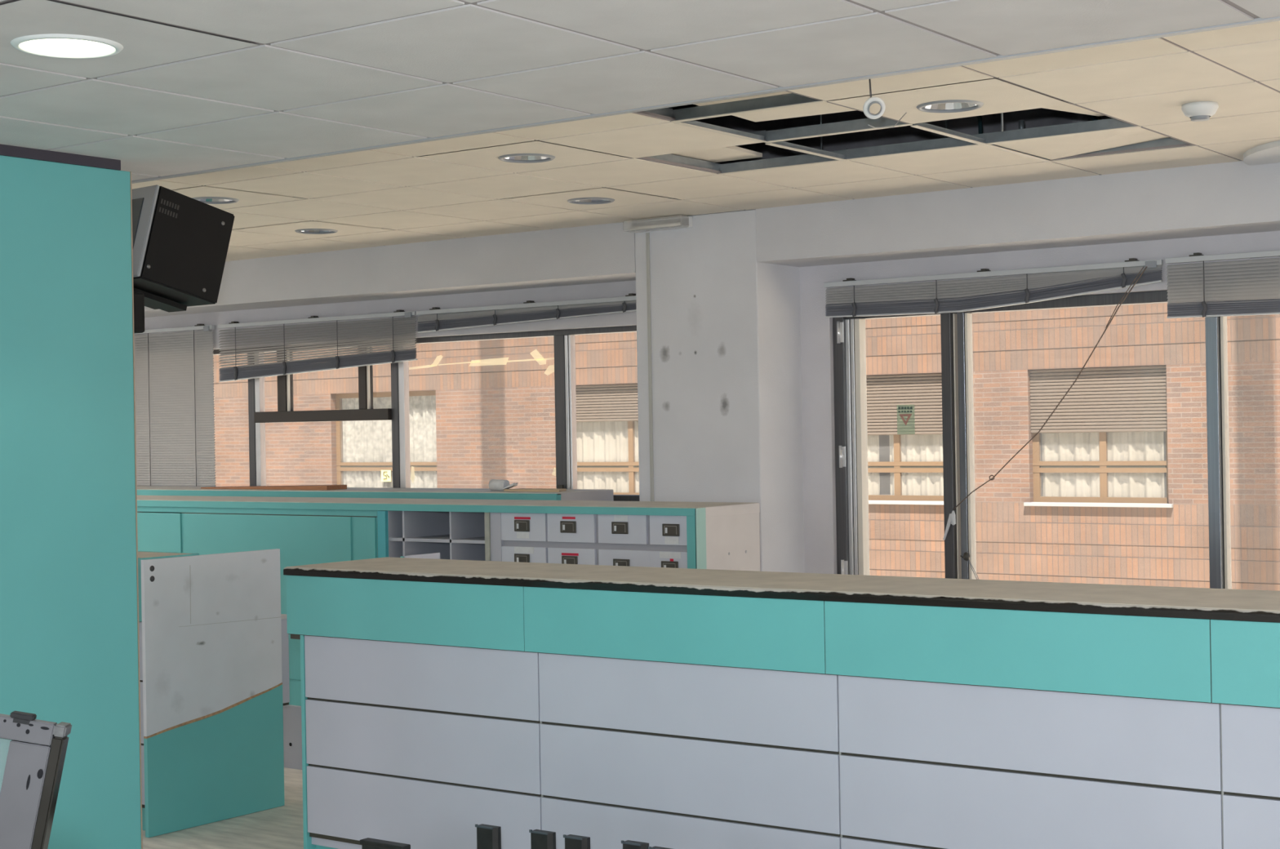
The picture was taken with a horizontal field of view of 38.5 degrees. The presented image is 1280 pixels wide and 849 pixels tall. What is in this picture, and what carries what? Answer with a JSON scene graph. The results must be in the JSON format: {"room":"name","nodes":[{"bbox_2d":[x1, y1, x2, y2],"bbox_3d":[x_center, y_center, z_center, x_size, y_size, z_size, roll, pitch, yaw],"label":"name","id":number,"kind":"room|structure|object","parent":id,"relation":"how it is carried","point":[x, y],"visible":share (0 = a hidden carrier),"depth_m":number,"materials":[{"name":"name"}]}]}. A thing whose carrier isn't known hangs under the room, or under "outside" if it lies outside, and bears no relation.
{"room":"abandoned office reception","nodes":[
{"label":"abandoned office reception","id":0,"kind":"room"},
{"bbox_2d":[142,767,303,848],"bbox_3d":[-3.708,1.727,2.083,15.500,0.120,17.000,-1,0,36],"label":"floor","id":1,"kind":"structure","parent":0,"point":[282,827],"depth_m":7.38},
{"bbox_2d":[0,711,71,848],"bbox_3d":[-0.985,0.894,1.810,0.861,1.389,0.023,-1,0,0],"label":"framed panel","id":2,"kind":"object","parent":1,"relation":"on","point":[33,751],"visible":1,"depth_m":1.80,"materials":[{"name":"grey paint"}]},
{"bbox_2d":[0,144,142,848],"bbox_3d":[-2.228,0.418,4.827,0.050,2.456,2.204,-1,0,36],"label":"partition panel","id":3,"kind":"object","parent":1,"relation":"on","point":[69,636],"visible":1,"depth_m":5.52,"materials":[{"name":"teal laminate"}]},
{"bbox_2d":[133,287,186,333],"bbox_3d":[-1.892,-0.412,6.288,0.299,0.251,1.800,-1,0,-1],"label":"bracket","id":4,"kind":"object","parent":3,"relation":"attached to","point":[141,298],"visible":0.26,"depth_m":6.97,"materials":[{"name":"black metal"}]},
{"bbox_2d":[133,287,186,312],"bbox_3d":[-1.906,-0.488,7.036,0.120,0.098,0.307,-1,0,43],"label":"tray","id":5,"kind":"object","parent":4,"relation":"on","point":[151,300],"depth_m":7.06,"materials":[{"name":"black plastic"}]},
{"bbox_2d":[131,184,234,309],"bbox_3d":[-1.871,-0.678,7.081,0.436,0.438,0.436,-1,0,43],"label":"television","id":6,"kind":"object","parent":4,"relation":"on","point":[180,242],"visible":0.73,"depth_m":6.92,"materials":[{"name":"black plastic"}]},
{"bbox_2d":[137,548,284,837],"bbox_3d":[-3.096,1.111,8.555,3.322,1.114,0.727,-1,0,36],"label":"partition panel","id":7,"kind":"object","parent":1,"relation":"on","point":[210,627],"depth_m":7.55,"materials":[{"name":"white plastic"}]},
{"bbox_2d":[280,613,289,705],"bbox_3d":[-1.817,1.239,8.143,0.675,0.812,0.085,-1,0,36],"label":"pedestal","id":8,"kind":"object","parent":1,"relation":"on","point":[285,637],"visible":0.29,"depth_m":7.96,"materials":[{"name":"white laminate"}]},
{"bbox_2d":[283,704,302,769],"bbox_3d":[-1.904,1.498,8.933,1.200,0.300,0.022,-1,0,36],"label":"board","id":9,"kind":"object","parent":1,"relation":"on","point":[292,728],"visible":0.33,"depth_m":8.74,"materials":[{"name":"grey plastic"}]},
{"bbox_2d":[136,485,613,501],"bbox_3d":[-2.195,1.021,10.984,4.739,1.272,0.490,-1,0,36],"label":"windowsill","id":10,"kind":"object","parent":1,"relation":"on","point":[350,492],"visible":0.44,"depth_m":10.17,"materials":[{"name":"teal laminate"}]},
{"bbox_2d":[200,484,346,489],"bbox_3d":[-2.195,0.371,10.922,1.136,0.025,0.160,-1,0,38],"label":"wooden board","id":11,"kind":"object","parent":10,"relation":"on","point":[304,486],"visible":1,"depth_m":10.72,"materials":[{"name":"brown wood"}]},
{"bbox_2d":[488,479,517,490],"bbox_3d":[-0.727,0.326,9.819,0.168,0.063,0.064,-1,0,33],"label":"paper roll","id":12,"kind":"object","parent":10,"relation":"on","point":[494,484],"visible":1,"depth_m":9.81,"materials":[{"name":"white paper"}]},
{"bbox_2d":[503,488,566,492],"bbox_3d":[-0.539,0.348,9.705,0.400,0.012,0.150,-1,0,36],"label":"cardboard","id":13,"kind":"object","parent":10,"relation":"on","point":[546,490],"visible":1,"depth_m":9.67,"materials":[{"name":"beige"}]},
{"bbox_2d":[137,495,759,706],"bbox_3d":[-1.505,1.019,9.566,4.719,1.247,0.520,-1,0,36],"label":"cabinet","id":14,"kind":"object","parent":1,"relation":"on","point":[306,531],"visible":0.3,"depth_m":8.97,"materials":[{"name":"teal laminate"}]},
{"bbox_2d":[360,823,671,848],"bbox_3d":[0.110,1.396,5.150,2.700,0.422,0.550,-1,0,36],"label":"frame","id":15,"kind":"object","parent":1,"relation":"on","point":[488,837],"visible":1,"depth_m":5.43,"materials":[{"name":"black plastic"}]},
{"bbox_2d":[283,552,1279,848],"bbox_3d":[1.433,1.026,5.196,6.199,1.118,0.749,-1,0,36],"label":"counter","id":16,"kind":"object","parent":1,"relation":"on","point":[663,707],"depth_m":5.51,"materials":[{"name":"white laminate"}]},
{"bbox_2d":[0,0,1279,180],"bbox_3d":[-4.926,-0.781,0.462,15.500,0.020,12.989,-1,0,36],"label":"ceiling","id":17,"kind":"structure","parent":0,"point":[193,86],"depth_m":4.20,"materials":[{"name":"tile"}]},
{"bbox_2d":[10,33,123,58],"bbox_3d":[-1.251,-0.862,4.000,0.236,0.082,0.236,-1,0,36],"label":"recessed light","id":18,"kind":"object","parent":17,"relation":"in","point":[51,45],"visible":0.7,"depth_m":4.05,"materials":[{"name":"white plastic"}]},
{"bbox_2d":[131,16,1279,183],"bbox_3d":[-1.117,-0.951,5.732,15.500,0.253,0.026,-1,0,36],"label":"trim","id":19,"kind":"structure","parent":17,"relation":"attached to","point":[1257,20],"depth_m":4.68,"materials":[{"name":"grey"}]},
{"bbox_2d":[669,103,698,110],"bbox_3d":[-3.779,-1.607,2.068,15.900,0.250,17.350,-1,0,36],"label":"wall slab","id":20,"kind":"structure","parent":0,"point":[692,104],"depth_m":8.87,"materials":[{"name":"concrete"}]},
{"bbox_2d":[1000,112,1003,131],"bbox_3d":[1.318,-1.316,6.684,0.008,0.490,0.008,-1,0,36],"label":"rod","id":21,"kind":"object","parent":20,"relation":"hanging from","point":[1002,113],"visible":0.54,"depth_m":6.68,"materials":[{"name":"metal"}]},
{"bbox_2d":[131,20,1279,261],"bbox_3d":[-0.268,-1.037,7.290,14.987,0.016,3.482,-1,0,36],"label":"ceiling","id":22,"kind":"structure","parent":0,"point":[442,194],"depth_m":7.33,"materials":[{"name":"tile"}]},
{"bbox_2d":[191,196,239,204],"bbox_3d":[-1.897,-1.034,8.149,0.220,0.082,0.220,-1,0,36],"label":"recessed light","id":23,"kind":"object","parent":22,"relation":"in","point":[207,200],"visible":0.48,"depth_m":8.22,"materials":[{"name":"silver metal"}]},
{"bbox_2d":[294,228,337,234],"bbox_3d":[-1.674,-1.035,9.469,0.220,0.082,0.220,-1,0,36],"label":"recessed light","id":24,"kind":"object","parent":22,"relation":"in","point":[308,231],"visible":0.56,"depth_m":9.53,"materials":[{"name":"silver metal"}]},
{"bbox_2d":[497,153,555,163],"bbox_3d":[-0.436,-1.060,7.043,0.220,0.082,0.220,-1,0,36],"label":"recessed light","id":25,"kind":"object","parent":22,"relation":"in","point":[515,157],"visible":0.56,"depth_m":7.11,"materials":[{"name":"silver metal"}]},
{"bbox_2d":[567,197,614,204],"bbox_3d":[-0.225,-1.062,8.396,0.220,0.082,0.220,-1,0,36],"label":"recessed light","id":26,"kind":"object","parent":22,"relation":"in","point":[580,200],"visible":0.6,"depth_m":8.46,"materials":[{"name":"silver metal"}]},
{"bbox_2d":[670,146,762,162],"bbox_3d":[0.140,-1.092,7.385,0.590,0.015,0.550,-1,0,36],"label":"tile","id":27,"kind":"structure","parent":22,"relation":"on","point":[731,153],"depth_m":7.38,"materials":[{"name":"beige tile"}]},
{"bbox_2d":[674,120,766,142],"bbox_3d":[0.292,-1.050,6.529,0.024,0.022,0.560,-1,0,36],"label":"rail","id":28,"kind":"object","parent":22,"relation":"attached to","point":[695,124],"visible":1,"depth_m":6.53,"materials":[{"name":"beige metal"}]},
{"bbox_2d":[671,93,826,122],"bbox_3d":[0.355,-1.062,6.104,0.600,0.042,0.024,-1,0,36],"label":"rail","id":29,"kind":"object","parent":22,"relation":"attached to","point":[791,100],"visible":0.81,"depth_m":6.11,"materials":[{"name":"beige metal"}]},
{"bbox_2d":[693,91,855,122],"bbox_3d":[0.513,-1.099,6.245,0.536,0.015,0.502,-1,0,32],"label":"tile","id":30,"kind":"structure","parent":22,"relation":"on","point":[825,108],"depth_m":6.38,"materials":[{"name":"beige tile"}]},
{"bbox_2d":[717,149,845,174],"bbox_3d":[0.572,-1.063,7.428,0.600,0.042,0.024,-1,0,36],"label":"rail","id":31,"kind":"object","parent":22,"relation":"attached to","point":[803,159],"visible":1,"depth_m":7.44,"materials":[{"name":"beige metal"}]},
{"bbox_2d":[764,141,848,161],"bbox_3d":[0.644,-1.052,7.015,0.024,0.022,0.580,-1,0,36],"label":"rail","id":32,"kind":"object","parent":22,"relation":"attached to","point":[784,144],"visible":1,"depth_m":7.01,"materials":[{"name":"beige"}]},
{"bbox_2d":[764,116,912,142],"bbox_3d":[0.707,-1.067,6.590,0.600,0.042,0.024,-1,0,36],"label":"rail","id":33,"kind":"object","parent":22,"relation":"attached to","point":[857,125],"visible":0.81,"depth_m":6.60,"materials":[{"name":"beige metal"}]},
{"bbox_2d":[862,79,885,119],"bbox_3d":[0.648,-0.922,5.308,0.065,0.117,0.463,-1,0,15],"label":"lamp ring","id":34,"kind":"object","parent":22,"relation":"hanging from","point":[869,102],"depth_m":5.52,"materials":[{"name":"white plastic"}]},
{"bbox_2d":[867,112,906,128],"bbox_3d":[0.729,-0.935,5.605,0.065,0.177,0.895,-1,0,15],"label":"cable","id":35,"kind":"object","parent":22,"relation":"hanging from","point":[905,113],"depth_m":5.90,"materials":[{"name":"white"}]},
{"bbox_2d":[845,133,985,160],"bbox_3d":[1.058,-1.072,7.076,0.600,0.042,0.024,-1,0,36],"label":"rail","id":36,"kind":"object","parent":22,"relation":"attached to","point":[948,143],"visible":1,"depth_m":7.09,"materials":[{"name":"beige metal"}]},
{"bbox_2d":[916,99,983,112],"bbox_3d":[1.023,-1.087,6.049,0.220,0.082,0.220,-1,0,36],"label":"recessed light","id":37,"kind":"object","parent":22,"relation":"in","point":[950,105],"visible":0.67,"depth_m":6.11,"materials":[{"name":"silver metal"}]},
{"bbox_2d":[910,122,1052,162],"bbox_3d":[1.306,-1.063,6.906,0.024,0.022,1.180,-1,0,36],"label":"rail","id":38,"kind":"object","parent":22,"relation":"attached to","point":[923,126],"visible":0.71,"depth_m":6.76,"materials":[{"name":"beige"}]},
{"bbox_2d":[1018,120,1024,128],"bbox_3d":[1.563,-1.147,7.274,0.160,0.135,0.120,-1,0,36],"label":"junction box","id":39,"kind":"object","parent":22,"relation":"on","point":[1021,122],"visible":0.13,"depth_m":7.29,"materials":[{"name":"grey metal"}]},
{"bbox_2d":[976,115,982,133],"bbox_3d":[1.254,-1.235,7.117,0.052,0.264,0.430,-1,0,35],"label":"cable","id":40,"kind":"object","parent":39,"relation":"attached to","point":[980,117],"visible":0.27,"depth_m":7.24,"materials":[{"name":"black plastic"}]},
{"bbox_2d":[984,118,1141,144],"bbox_3d":[1.544,-1.081,6.725,0.600,0.042,0.024,-1,0,36],"label":"rail","id":41,"kind":"object","parent":22,"relation":"attached to","point":[1109,124],"visible":0.81,"depth_m":6.73,"materials":[{"name":"beige metal"}]},
{"bbox_2d":[1042,104,1104,115],"bbox_3d":[1.647,-1.120,6.270,0.700,0.015,0.550,-1,0,36],"label":"tile","id":42,"kind":"structure","parent":22,"relation":"on","point":[1068,108],"depth_m":6.46,"materials":[{"name":"beige tile"}]},
{"bbox_2d":[993,127,1168,159],"bbox_3d":[1.721,-1.097,6.969,0.580,0.060,0.580,-1,0,36],"label":"tile","id":43,"kind":"structure","parent":22,"relation":"on","point":[1053,148],"depth_m":6.97,"materials":[{"name":"beige tile"}]},
{"bbox_2d":[1086,114,1097,120],"bbox_3d":[1.539,-1.250,6.986,0.981,0.350,0.066,-1,0,-42],"label":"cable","id":44,"kind":"object","parent":22,"relation":"attached to","point":[1093,117],"visible":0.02,"depth_m":7.17,"materials":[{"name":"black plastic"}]},
{"bbox_2d":[1181,101,1218,121],"bbox_3d":[1.867,-1.041,6.105,0.120,0.053,0.120,-1,0,36],"label":"smoke detector","id":45,"kind":"object","parent":22,"relation":"attached to","point":[1199,111],"visible":1,"depth_m":6.07,"materials":[{"name":"white plastic"}]},
{"bbox_2d":[1243,140,1279,165],"bbox_3d":[2.760,-1.070,6.913,1.080,0.022,0.540,-1,0,36],"label":"ceiling lamp","id":46,"kind":"object","parent":22,"relation":"attached to","point":[1268,153],"visible":1,"depth_m":7.16,"materials":[{"name":"white plastic"}]},
{"bbox_2d":[144,160,1279,317],"bbox_3d":[1.054,-0.918,8.731,15.500,0.261,0.400,-1,0,36],"label":"wall","id":47,"kind":"structure","parent":0,"point":[1233,197],"depth_m":8.56,"materials":[{"name":"paint"}]},
{"bbox_2d":[134,231,1279,573],"bbox_3d":[1.260,0.019,8.993,15.500,3.150,0.250,-1,0,36],"label":"wall window","id":48,"kind":"structure","parent":47,"relation":"in","point":[816,330],"depth_m":9.12,"materials":[{"name":"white paint"}]},
{"bbox_2d":[133,324,216,486],"bbox_3d":[-3.383,-0.076,12.162,1.665,1.118,0.055,-1,0,36],"label":"blind","id":49,"kind":"object","parent":48,"relation":"attached to","point":[174,384],"visible":0.38,"depth_m":11.89,"materials":[{"name":"grey"}]},
{"bbox_2d":[217,309,417,382],"bbox_3d":[-1.986,-0.471,11.144,1.695,0.379,0.061,-1,0,36],"label":"blind","id":50,"kind":"object","parent":48,"relation":"attached to","point":[406,354],"visible":1,"depth_m":11.12,"materials":[{"name":"grey"}]},
{"bbox_2d":[213,325,639,501],"bbox_3d":[-2.418,0.001,11.536,6.560,1.020,0.260,-1,0,36],"label":"window","id":51,"kind":"structure","parent":48,"relation":"attached to","point":[563,340],"depth_m":10.89,"materials":[{"name":"metal"}]},
{"bbox_2d":[416,293,635,333],"bbox_3d":[-0.613,-0.615,10.149,1.672,0.142,0.061,-1,0,36],"label":"blind","id":52,"kind":"object","parent":48,"relation":"attached to","point":[529,311],"visible":0.94,"depth_m":10.19,"materials":[{"name":"grey metal"}]},
{"bbox_2d":[823,257,1163,317],"bbox_3d":[1.607,-0.627,8.544,1.703,0.198,0.061,-1,0,36],"label":"blind","id":53,"kind":"object","parent":48,"relation":"attached to","point":[973,294],"visible":1,"depth_m":8.55,"materials":[{"name":"grey metal"}]},
{"bbox_2d":[942,266,1146,539],"bbox_3d":[1.840,-0.072,8.398,1.070,1.232,0.035,-1,0,42],"label":"blind cord","id":54,"kind":"object","parent":53,"relation":"hanging from","point":[952,517],"visible":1,"depth_m":8.41,"materials":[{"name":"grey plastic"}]},
{"bbox_2d":[832,290,1231,589],"bbox_3d":[3.492,0.408,7.329,6.145,2.050,0.137,-1,0,36],"label":"window","id":55,"kind":"structure","parent":48,"relation":"attached to","point":[956,328],"depth_m":8.74,"materials":[{"name":"metal"}]},
{"bbox_2d":[897,406,912,424],"bbox_3d":[1.297,-0.024,8.939,0.095,0.145,0.006,-1,0,36],"label":"window sticker","id":56,"kind":"object","parent":55,"relation":"attached to","point":[908,415],"visible":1,"depth_m":8.94,"materials":[{"name":"green plastic"}]},
{"bbox_2d":[960,551,978,579],"bbox_3d":[1.597,0.746,8.635,0.033,0.285,0.197,-1,0,-42],"label":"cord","id":57,"kind":"object","parent":55,"relation":"attached to","point":[966,557],"visible":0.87,"depth_m":8.67,"materials":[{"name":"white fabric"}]},
{"bbox_2d":[1164,249,1279,318],"bbox_3d":[3.003,-0.607,7.534,1.708,0.299,0.061,-1,0,36],"label":"blind","id":58,"kind":"object","parent":48,"relation":"attached to","point":[1245,287],"visible":1,"depth_m":7.88,"materials":[{"name":"grey metal"}]},
{"bbox_2d":[172,37,1279,230],"bbox_3d":[-0.089,-1.056,7.155,15.480,0.042,3.491,-1,0,36],"label":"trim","id":59,"kind":"structure","parent":47,"relation":"attached to","point":[665,113],"depth_m":7.13,"materials":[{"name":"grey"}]},
{"bbox_2d":[635,208,804,573],"bbox_3d":[0.478,0.285,9.315,0.726,2.646,0.650,-1,0,36],"label":"wall column","id":60,"kind":"structure","parent":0,"point":[726,325],"depth_m":9.02,"materials":[{"name":"paint"}]},
{"bbox_2d":[645,232,653,501],"bbox_3d":[0.061,0.325,9.210,0.018,2.580,0.010,-1,0,36],"label":"cable trunking","id":61,"kind":"object","parent":60,"relation":"attached to","point":[647,234],"visible":0.56,"depth_m":9.21,"materials":[{"name":"grey plastic"}]},
{"bbox_2d":[626,215,693,232],"bbox_3d":[0.087,-0.998,9.121,0.360,0.055,0.100,-1,0,36],"label":"lamp","id":62,"kind":"object","parent":60,"relation":"attached to","point":[690,221],"visible":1,"depth_m":9.12,"materials":[{"name":"white"}]},
{"bbox_2d":[819,114,822,150],"bbox_3d":[0.761,-1.310,7.705,0.008,0.480,0.008,-1,0,36],"label":"rod","id":63,"kind":"object","parent":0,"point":[820,115],"visible":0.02,"depth_m":7.70,"materials":[{"name":"metal"}]},
{"bbox_2d":[636,107,1241,221],"bbox_3d":[1.041,-1.301,8.724,15.500,0.503,0.380,-1,0,36],"label":"ceiling opening","id":64,"kind":"structure","parent":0,"point":[1035,117],"depth_m":8.48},
{"label":"outside","id":65,"kind":"structure","parent":0,"visible":0},
{"bbox_3d":[0.832,3.268,18.130,70.000,0.100,13.700,-1,0,36],"label":"street","id":66,"kind":"object","parent":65,"visible":0},
{"bbox_2d":[213,302,1279,591],"bbox_3d":[2.739,2.012,27.623,52.000,9.180,4.060,-1,0,36],"label":"brick building","id":67,"kind":"structure","parent":66,"relation":"on","point":[1113,488],"depth_m":23.80,"materials":[{"name":"brown brick"}]},
{"bbox_2d":[342,395,437,488],"bbox_3d":[-4.150,0.314,30.360,2.180,1.640,0.059,-1,0,36],"label":"window","id":68,"kind":"structure","parent":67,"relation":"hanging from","point":[367,456],"depth_m":30.42,"materials":[{"name":"glass"}]},
{"bbox_2d":[575,383,638,422],"bbox_3d":[-0.175,-0.331,27.365,2.340,0.558,0.035,-1,0,36],"label":"roller shutter","id":69,"kind":"object","parent":67,"relation":"hanging from","point":[619,401],"depth_m":27.58,"materials":[{"name":"brown plastic"}]},
{"bbox_2d":[576,389,639,492],"bbox_3d":[-0.115,0.240,27.442,2.140,1.640,0.059,-1,0,36],"label":"window","id":70,"kind":"structure","parent":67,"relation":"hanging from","point":[608,459],"depth_m":27.67,"materials":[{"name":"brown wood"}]},
{"bbox_2d":[866,373,942,435],"bbox_3d":[3.452,-0.268,24.742,1.830,0.816,0.035,-1,0,36],"label":"roller shutter","id":71,"kind":"object","parent":67,"relation":"hanging from","point":[922,400],"depth_m":24.65,"materials":[{"name":"brown plastic"}]},
{"bbox_2d":[866,379,943,495],"bbox_3d":[3.514,0.176,24.816,1.640,1.645,0.058,-1,0,36],"label":"window","id":72,"kind":"structure","parent":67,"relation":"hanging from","point":[914,467],"depth_m":24.70,"materials":[{"name":"white glass"}]},
{"bbox_2d":[1029,364,1167,433],"bbox_3d":[5.769,-0.310,23.066,1.810,0.816,0.035,-1,0,36],"label":"roller shutter","id":73,"kind":"object","parent":67,"relation":"hanging from","point":[1095,376],"depth_m":23.04,"materials":[{"name":"brown"}]},
{"bbox_2d":[1041,372,1164,497],"bbox_3d":[5.831,0.134,23.140,1.620,1.645,0.058,-1,0,36],"label":"window","id":74,"kind":"structure","parent":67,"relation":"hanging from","point":[1096,464],"depth_m":23.08,"materials":[{"name":"white glass"}]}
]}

